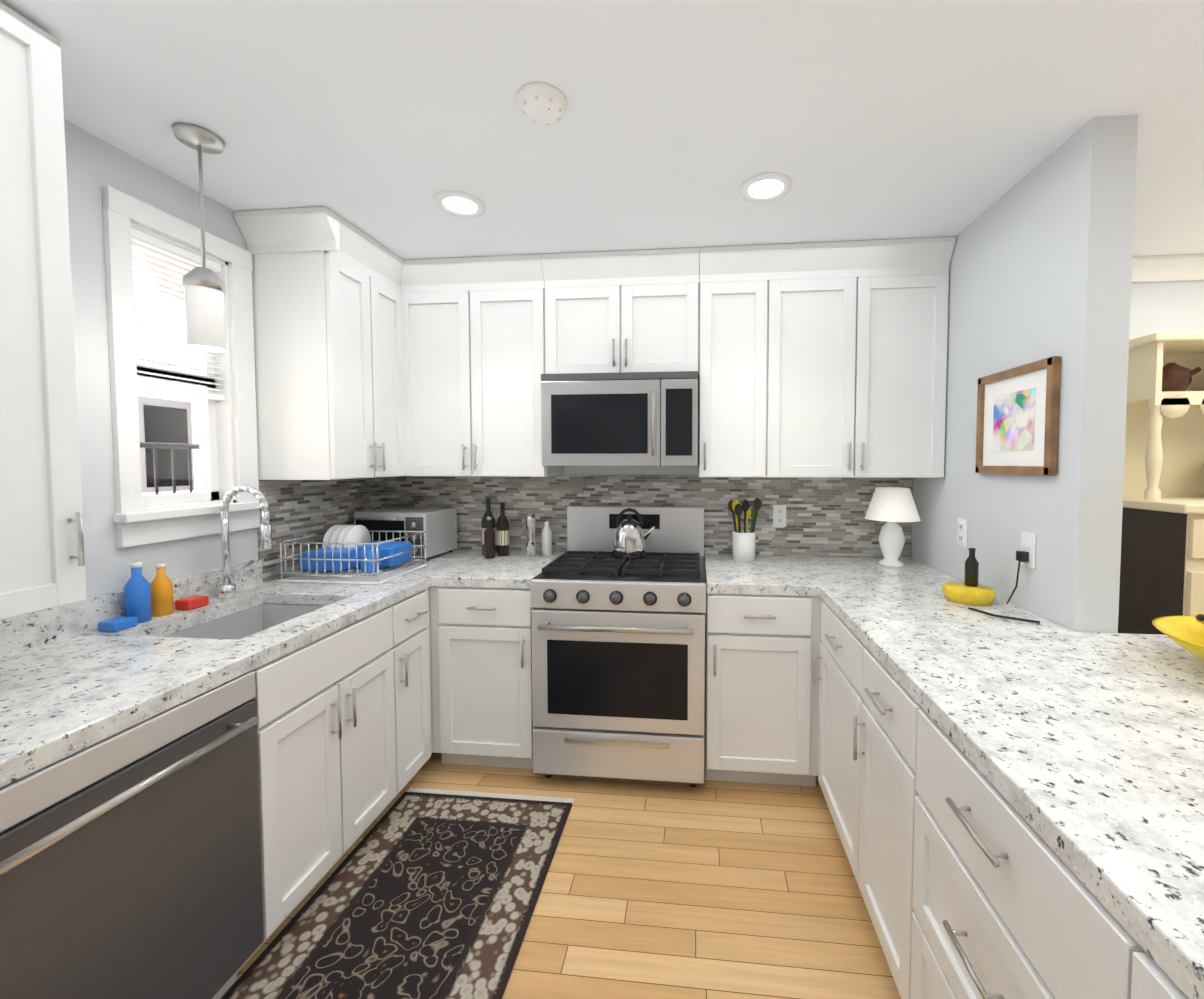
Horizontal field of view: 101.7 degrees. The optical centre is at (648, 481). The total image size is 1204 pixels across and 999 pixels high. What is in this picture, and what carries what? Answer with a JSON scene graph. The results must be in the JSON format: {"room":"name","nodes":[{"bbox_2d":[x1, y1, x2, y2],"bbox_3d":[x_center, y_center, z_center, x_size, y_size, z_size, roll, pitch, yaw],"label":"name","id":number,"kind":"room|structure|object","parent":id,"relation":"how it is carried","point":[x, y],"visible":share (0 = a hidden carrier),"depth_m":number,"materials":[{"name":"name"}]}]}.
{"room":"kitchen","nodes":[
{"label":"kitchen","id":0,"kind":"room"},
{"bbox_2d":[64,119,257,597],"bbox_3d":[-1.909,0.204,0.232,0.140,2.440,5.400,0,2,6],"label":"wall","id":1,"kind":"structure","parent":0,"point":[92,163],"depth_m":1.53,"materials":[{"name":"paint"}]},
{"bbox_2d":[0,2,85,618],"bbox_3d":[-1.569,-0.369,0.966,0.382,1.347,0.470,0,2,6],"label":"upper cabinet","id":2,"kind":"object","parent":1,"relation":"attached to","point":[42,562],"visible":1,"depth_m":1.12,"materials":[{"name":"white wood"}]},
{"bbox_2d":[102,186,260,547],"bbox_3d":[-1.728,-0.366,1.798,0.189,1.135,0.515,0,2,6],"label":"window","id":3,"kind":"structure","parent":1,"relation":"in","point":[211,381],"depth_m":1.77,"materials":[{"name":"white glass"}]},
{"bbox_2d":[257,477,384,581],"bbox_3d":[-1.613,0.194,2.471,0.011,0.438,0.810,0,2,6],"label":"backsplash","id":4,"kind":"structure","parent":1,"relation":"attached to","point":[298,508],"depth_m":2.32,"materials":[{"name":"tile"}]},
{"bbox_2d":[220,753,900,998],"bbox_3d":[0.902,1.462,0.059,8.200,0.060,5.800,0,2,6],"label":"floor","id":5,"kind":"structure","parent":0,"point":[711,889],"depth_m":1.61,"materials":[{"name":"brown wood"}]},
{"bbox_2d":[0,671,263,998],"bbox_3d":[-1.366,0.955,1.064,0.665,0.870,0.596,0,2,6],"label":"dishwasher","id":6,"kind":"object","parent":5,"relation":"on","point":[130,862],"visible":0.88,"depth_m":1.05,"materials":[{"name":"silver metal"}]},
{"bbox_2d":[237,588,431,972],"bbox_3d":[-1.332,0.924,1.812,0.698,0.871,0.893,0,2,6],"label":"base cabinet","id":7,"kind":"object","parent":5,"relation":"on","point":[344,732],"visible":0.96,"depth_m":1.60,"materials":[{"name":"white wood"}]},
{"bbox_2d":[221,787,574,998],"bbox_3d":[-0.753,1.372,1.413,0.741,0.010,1.410,0,2,6],"label":"rug","id":8,"kind":"object","parent":5,"relation":"on","point":[420,894],"visible":1,"depth_m":1.56,"materials":[{"name":"black fabric"}]},
{"bbox_2d":[429,586,533,768],"bbox_3d":[-1.047,0.895,2.535,1.127,0.871,0.698,0,2,6],"label":"base cabinet","id":9,"kind":"object","parent":5,"relation":"on","point":[481,672],"visible":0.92,"depth_m":2.19,"materials":[{"name":"white wood"}]},
{"bbox_2d":[0,550,481,787],"bbox_3d":[-1.348,0.493,1.822,0.665,0.304,2.147,0,2,6],"label":"countertop","id":10,"kind":"structure","parent":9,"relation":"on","point":[68,686],"depth_m":1.33,"materials":[{"name":"stone"}]},
{"bbox_2d":[97,562,208,631],"bbox_3d":[-1.633,0.353,1.614,0.078,0.190,0.290,0,2,6],"label":"soap bottles","id":11,"kind":"object","parent":10,"relation":"on","point":[145,600],"visible":1,"depth_m":1.57,"materials":[{"name":"blue plastic"}]},
{"bbox_2d":[218,485,271,599],"bbox_3d":[-1.513,0.224,1.872,0.212,0.427,0.129,0,2,6],"label":"faucet","id":12,"kind":"object","parent":10,"relation":"on","point":[227,589],"visible":1,"depth_m":1.83,"materials":[{"name":"silver metal"}]},
{"bbox_2d":[278,524,427,584],"bbox_3d":[-1.341,0.316,2.253,0.460,0.214,0.380,0,2,6],"label":"dish rack","id":13,"kind":"object","parent":10,"relation":"on","point":[348,554],"visible":1,"depth_m":2.15,"materials":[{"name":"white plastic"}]},
{"bbox_2d":[354,507,456,559],"bbox_3d":[-1.336,0.280,2.677,0.420,0.250,0.342,0,2,10],"label":"toaster oven","id":14,"kind":"object","parent":10,"relation":"on","point":[438,526],"visible":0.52,"depth_m":2.56,"materials":[{"name":"silver metal"}]},
{"bbox_2d":[432,551,564,588],"bbox_3d":[-0.703,0.436,2.490,0.438,0.045,0.687,0,2,6],"label":"countertop","id":15,"kind":"structure","parent":9,"relation":"on","point":[516,570],"depth_m":2.30,"materials":[{"name":"stone"}]},
{"bbox_2d":[484,499,491,514],"bbox_3d":[-0.893,0.248,2.719,0.074,0.310,0.075,0,2,3],"label":"bottle","id":16,"kind":"object","parent":15,"relation":"on","point":[488,510],"depth_m":2.70,"materials":[{"name":"green glass"}]},
{"bbox_2d":[481,514,498,558],"bbox_3d":[-0.852,0.298,2.617,0.056,0.220,0.055,0,2,6],"label":"bottle","id":17,"kind":"object","parent":15,"relation":"on","point":[493,543],"depth_m":2.61,"materials":[{"name":"brown glass"}]},
{"bbox_2d":[499,503,508,555],"bbox_3d":[-0.806,0.260,2.691,0.068,0.290,0.069,0,2,3],"label":"bottle","id":18,"kind":"object","parent":15,"relation":"on","point":[503,522],"depth_m":2.67,"materials":[{"name":"brown glass"}]},
{"bbox_2d":[525,512,536,556],"bbox_3d":[-0.647,0.285,2.677,0.059,0.240,0.059,0,2,-6],"label":"pepper mill","id":19,"kind":"object","parent":15,"relation":"on","point":[530,520],"depth_m":2.66,"materials":[{"name":"silver ceramic"}]},
{"bbox_2d":[542,521,551,555],"bbox_3d":[-0.563,0.311,2.700,0.056,0.185,0.055,0,2,6],"label":"bottle","id":20,"kind":"object","parent":15,"relation":"on","point":[546,532],"depth_m":2.68,"materials":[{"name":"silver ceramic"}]},
{"bbox_2d":[530,505,705,786],"bbox_3d":[-0.108,0.742,2.402,0.758,1.189,0.737,0,2,6],"label":"range","id":21,"kind":"object","parent":5,"relation":"on","point":[618,664],"visible":0.98,"depth_m":2.10,"materials":[{"name":"silver metal"}]},
{"bbox_2d":[612,508,654,558],"bbox_3d":[-0.077,0.254,2.479,0.219,0.243,0.174,0,2,6],"label":"kettle","id":22,"kind":"object","parent":21,"relation":"on","point":[630,536],"visible":1,"depth_m":2.42,"materials":[{"name":"silver metal"}]},
{"bbox_2d":[704,563,822,786],"bbox_3d":[0.823,0.902,2.352,1.099,0.871,0.698,0,2,6],"label":"base cabinet","id":23,"kind":"object","parent":5,"relation":"on","point":[761,707],"visible":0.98,"depth_m":2.08,"materials":[{"name":"white wood"}]},
{"bbox_2d":[704,554,815,595],"bbox_3d":[0.499,0.440,2.373,0.446,0.045,0.687,0,2,6],"label":"countertop","id":24,"kind":"structure","parent":23,"relation":"on","point":[768,574],"depth_m":2.18,"materials":[{"name":"stone"}]},
{"bbox_2d":[728,498,761,561],"bbox_3d":[0.502,0.245,2.563,0.172,0.328,0.124,0,2,6],"label":"utensil crock","id":25,"kind":"object","parent":24,"relation":"on","point":[743,544],"visible":1,"depth_m":2.54,"materials":[{"name":"white ceramic"}]},
{"bbox_2d":[813,601,852,849],"bbox_3d":[0.993,0.927,1.728,0.637,0.872,0.609,0,2,6],"label":"base cabinet","id":26,"kind":"object","parent":5,"relation":"on","point":[833,758],"depth_m":1.82,"materials":[{"name":"white wood"}]},
{"bbox_2d":[788,556,1203,998],"bbox_3d":[1.175,0.483,1.313,1.068,0.045,2.667,0,2,6],"label":"countertop","id":27,"kind":"structure","parent":26,"relation":"on","point":[1082,752],"depth_m":0.97,"materials":[{"name":"stone"}]},
{"bbox_2d":[865,487,920,566],"bbox_3d":[1.209,0.223,2.432,0.250,0.385,0.250,0,2,6],"label":"table lamp","id":28,"kind":"object","parent":27,"relation":"on","point":[891,506],"visible":1,"depth_m":2.38,"materials":[{"name":"white ceramic"}]},
{"bbox_2d":[942,548,1039,623],"bbox_3d":[1.180,0.348,1.727,0.170,0.191,0.347,0,2,6],"label":"bowl","id":29,"kind":"object","parent":27,"relation":"on","point":[969,590],"visible":1,"depth_m":1.78,"materials":[{"name":"yellow ceramic"}]},
{"bbox_2d":[1152,613,1203,659],"bbox_3d":[1.459,0.393,1.140,0.403,0.149,0.407,0,2,6],"label":"bowl","id":30,"kind":"object","parent":27,"relation":"on","point":[1186,632],"visible":1,"depth_m":1.27,"materials":[{"name":"yellow ceramic"}]},
{"bbox_2d":[845,633,899,964],"bbox_3d":[0.954,0.943,1.329,0.637,0.872,0.429,0,2,6],"label":"base cabinet","id":31,"kind":"object","parent":5,"relation":"on","point":[872,689],"depth_m":1.43,"materials":[{"name":"white wood"}]},
{"bbox_2d":[889,685,1112,998],"bbox_3d":[0.906,0.963,0.837,0.637,0.872,0.678,0,2,6],"label":"base cabinet","id":32,"kind":"object","parent":5,"relation":"on","point":[971,885],"depth_m":0.90,"materials":[{"name":"white wood"}]},
{"bbox_2d":[1101,917,1187,998],"bbox_3d":[0.854,0.985,0.300,0.637,0.872,0.520,0,2,6],"label":"base cabinet","id":33,"kind":"object","parent":5,"relation":"on","point":[1127,971],"depth_m":0.58,"materials":[{"name":"white wood"}]},
{"bbox_2d":[1118,331,1203,634],"bbox_3d":[2.934,0.340,2.197,1.400,2.009,0.522,0,2,6],"label":"hutch","id":34,"kind":"object","parent":5,"relation":"on","point":[1162,559],"visible":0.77,"depth_m":2.24,"materials":[{"name":"beige wood"}]},
{"bbox_2d":[1162,362,1200,391],"bbox_3d":[2.485,-0.487,2.320,0.181,0.150,0.140,-1,3,-24],"label":"pot","id":35,"kind":"object","parent":34,"relation":"in","point":[1176,377],"visible":0.77,"depth_m":2.24,"materials":[{"name":"brown ceramic"}]},
{"bbox_2d":[0,0,1203,291],"bbox_3d":[0.902,-1.046,-0.042,8.200,0.080,5.800,0,2,6],"label":"ceiling","id":36,"kind":"structure","parent":0,"point":[384,122],"depth_m":1.39,"materials":[{"name":"paint"}]},
{"bbox_2d":[171,122,226,351],"bbox_3d":[-1.388,-0.743,1.521,0.124,0.649,0.124,0,2,6],"label":"pendant light","id":37,"kind":"object","parent":36,"relation":"hanging from","point":[203,286],"visible":1,"depth_m":1.50,"materials":[{"name":"white glass"}]},
{"bbox_2d":[434,191,485,217],"bbox_3d":[-0.736,-1.079,1.906,0.190,0.007,0.190,0,2,6],"label":"recessed light","id":38,"kind":"object","parent":36,"relation":"in","point":[460,204],"visible":1,"depth_m":1.90,"materials":[{"name":"white plastic"}]},
{"bbox_2d":[517,82,566,124],"bbox_3d":[-0.297,-1.042,1.362,0.136,0.039,0.136,0,2,6],"label":"smoke detector","id":39,"kind":"object","parent":36,"relation":"attached to","point":[542,103],"visible":0.96,"depth_m":1.33,"materials":[{"name":"white plastic"}]},
{"bbox_2d":[739,173,792,202],"bbox_3d":[0.428,-1.075,1.793,0.190,0.007,0.190,0,2,6],"label":"recessed light","id":40,"kind":"object","parent":36,"relation":"in","point":[765,187],"visible":1,"depth_m":1.78,"materials":[{"name":"white plastic"}]},
{"bbox_2d":[564,281,1203,554],"bbox_3d":[1.764,0.107,2.655,7.000,2.440,0.140,0,2,6],"label":"wall","id":41,"kind":"structure","parent":0,"point":[1178,305],"depth_m":2.47,"materials":[{"name":"paint"}]},
{"bbox_2d":[234,206,563,479],"bbox_3d":[-1.073,-0.561,2.376,1.095,1.077,0.907,0,2,6],"label":"upper cabinet","id":42,"kind":"object","parent":41,"relation":"attached to","point":[374,358],"visible":0.98,"depth_m":2.37,"materials":[{"name":"white wood"}]},
{"bbox_2d":[541,248,698,381],"bbox_3d":[-0.124,-0.818,2.530,0.760,0.575,0.395,0,2,6],"label":"upper cabinet","id":43,"kind":"object","parent":41,"relation":"attached to","point":[621,311],"visible":0.81,"depth_m":2.38,"materials":[{"name":"white wood"}]},
{"bbox_2d":[541,371,697,465],"bbox_3d":[-0.127,-0.304,2.513,0.752,0.443,0.470,0,2,6],"label":"microwave","id":44,"kind":"object","parent":43,"relation":"attached to","point":[624,419],"visible":1,"depth_m":2.32,"materials":[{"name":"silver metal"}]},
{"bbox_2d":[385,475,912,557],"bbox_3d":[-0.085,0.183,2.760,2.995,0.438,0.012,0,2,6],"label":"backsplash","id":45,"kind":"structure","parent":41,"relation":"attached to","point":[825,516],"depth_m":2.72,"materials":[{"name":"tile"}]},
{"bbox_2d":[773,505,785,526],"bbox_3d":[0.715,0.186,2.672,0.070,0.120,0.009,0,2,6],"label":"outlet","id":46,"kind":"object","parent":45,"relation":"attached to","point":[779,515],"visible":1,"depth_m":2.67,"materials":[{"name":"white plastic"}]},
{"bbox_2d":[698,237,955,477],"bbox_3d":[0.821,-0.564,2.448,1.134,1.077,0.395,0,2,6],"label":"upper cabinet","id":47,"kind":"object","parent":41,"relation":"attached to","point":[823,360],"visible":1,"depth_m":2.30,"materials":[{"name":"white wood"}]},
{"bbox_2d":[1131,254,1203,282],"bbox_3d":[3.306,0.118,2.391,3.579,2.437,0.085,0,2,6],"label":"crown molding","id":48,"kind":"structure","parent":41,"relation":"attached to","point":[1168,268],"depth_m":2.37,"materials":[{"name":"white wood"}]},
{"bbox_2d":[911,114,1143,632],"bbox_3d":[1.413,0.132,2.042,0.120,2.440,1.150,0,2,6],"label":"wall","id":49,"kind":"structure","parent":0,"point":[1040,262],"depth_m":1.58,"materials":[{"name":"paint"}]},
{"bbox_2d":[957,518,967,547],"bbox_3d":[1.352,0.219,2.111,0.011,0.120,0.070,0,2,6],"label":"outlet","id":50,"kind":"object","parent":49,"relation":"attached to","point":[962,528],"visible":1,"depth_m":2.10,"materials":[{"name":"white plastic"}]},
{"bbox_2d":[975,356,1060,475],"bbox_3d":[1.312,-0.217,1.761,0.025,0.380,0.420,0,2,6],"label":"picture frame","id":51,"kind":"object","parent":49,"relation":"attached to","point":[1017,428],"visible":1,"depth_m":1.72,"materials":[{"name":"brown wood"}]},
{"bbox_2d":[1006,531,1035,603],"bbox_3d":[1.297,0.307,1.704,0.042,0.264,0.082,0,2,6],"label":"outlet","id":52,"kind":"object","parent":49,"relation":"attached to","point":[1025,555],"visible":1,"depth_m":1.69,"materials":[{"name":"white plastic"}]},
{"label":"outside","id":53,"kind":"structure","parent":0,"visible":0},
{"bbox_2d":[133,288,198,494],"bbox_3d":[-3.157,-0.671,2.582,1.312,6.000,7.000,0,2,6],"label":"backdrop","id":54,"kind":"structure","parent":53,"point":[149,414],"depth_m":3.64,"materials":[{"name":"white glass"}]}
]}

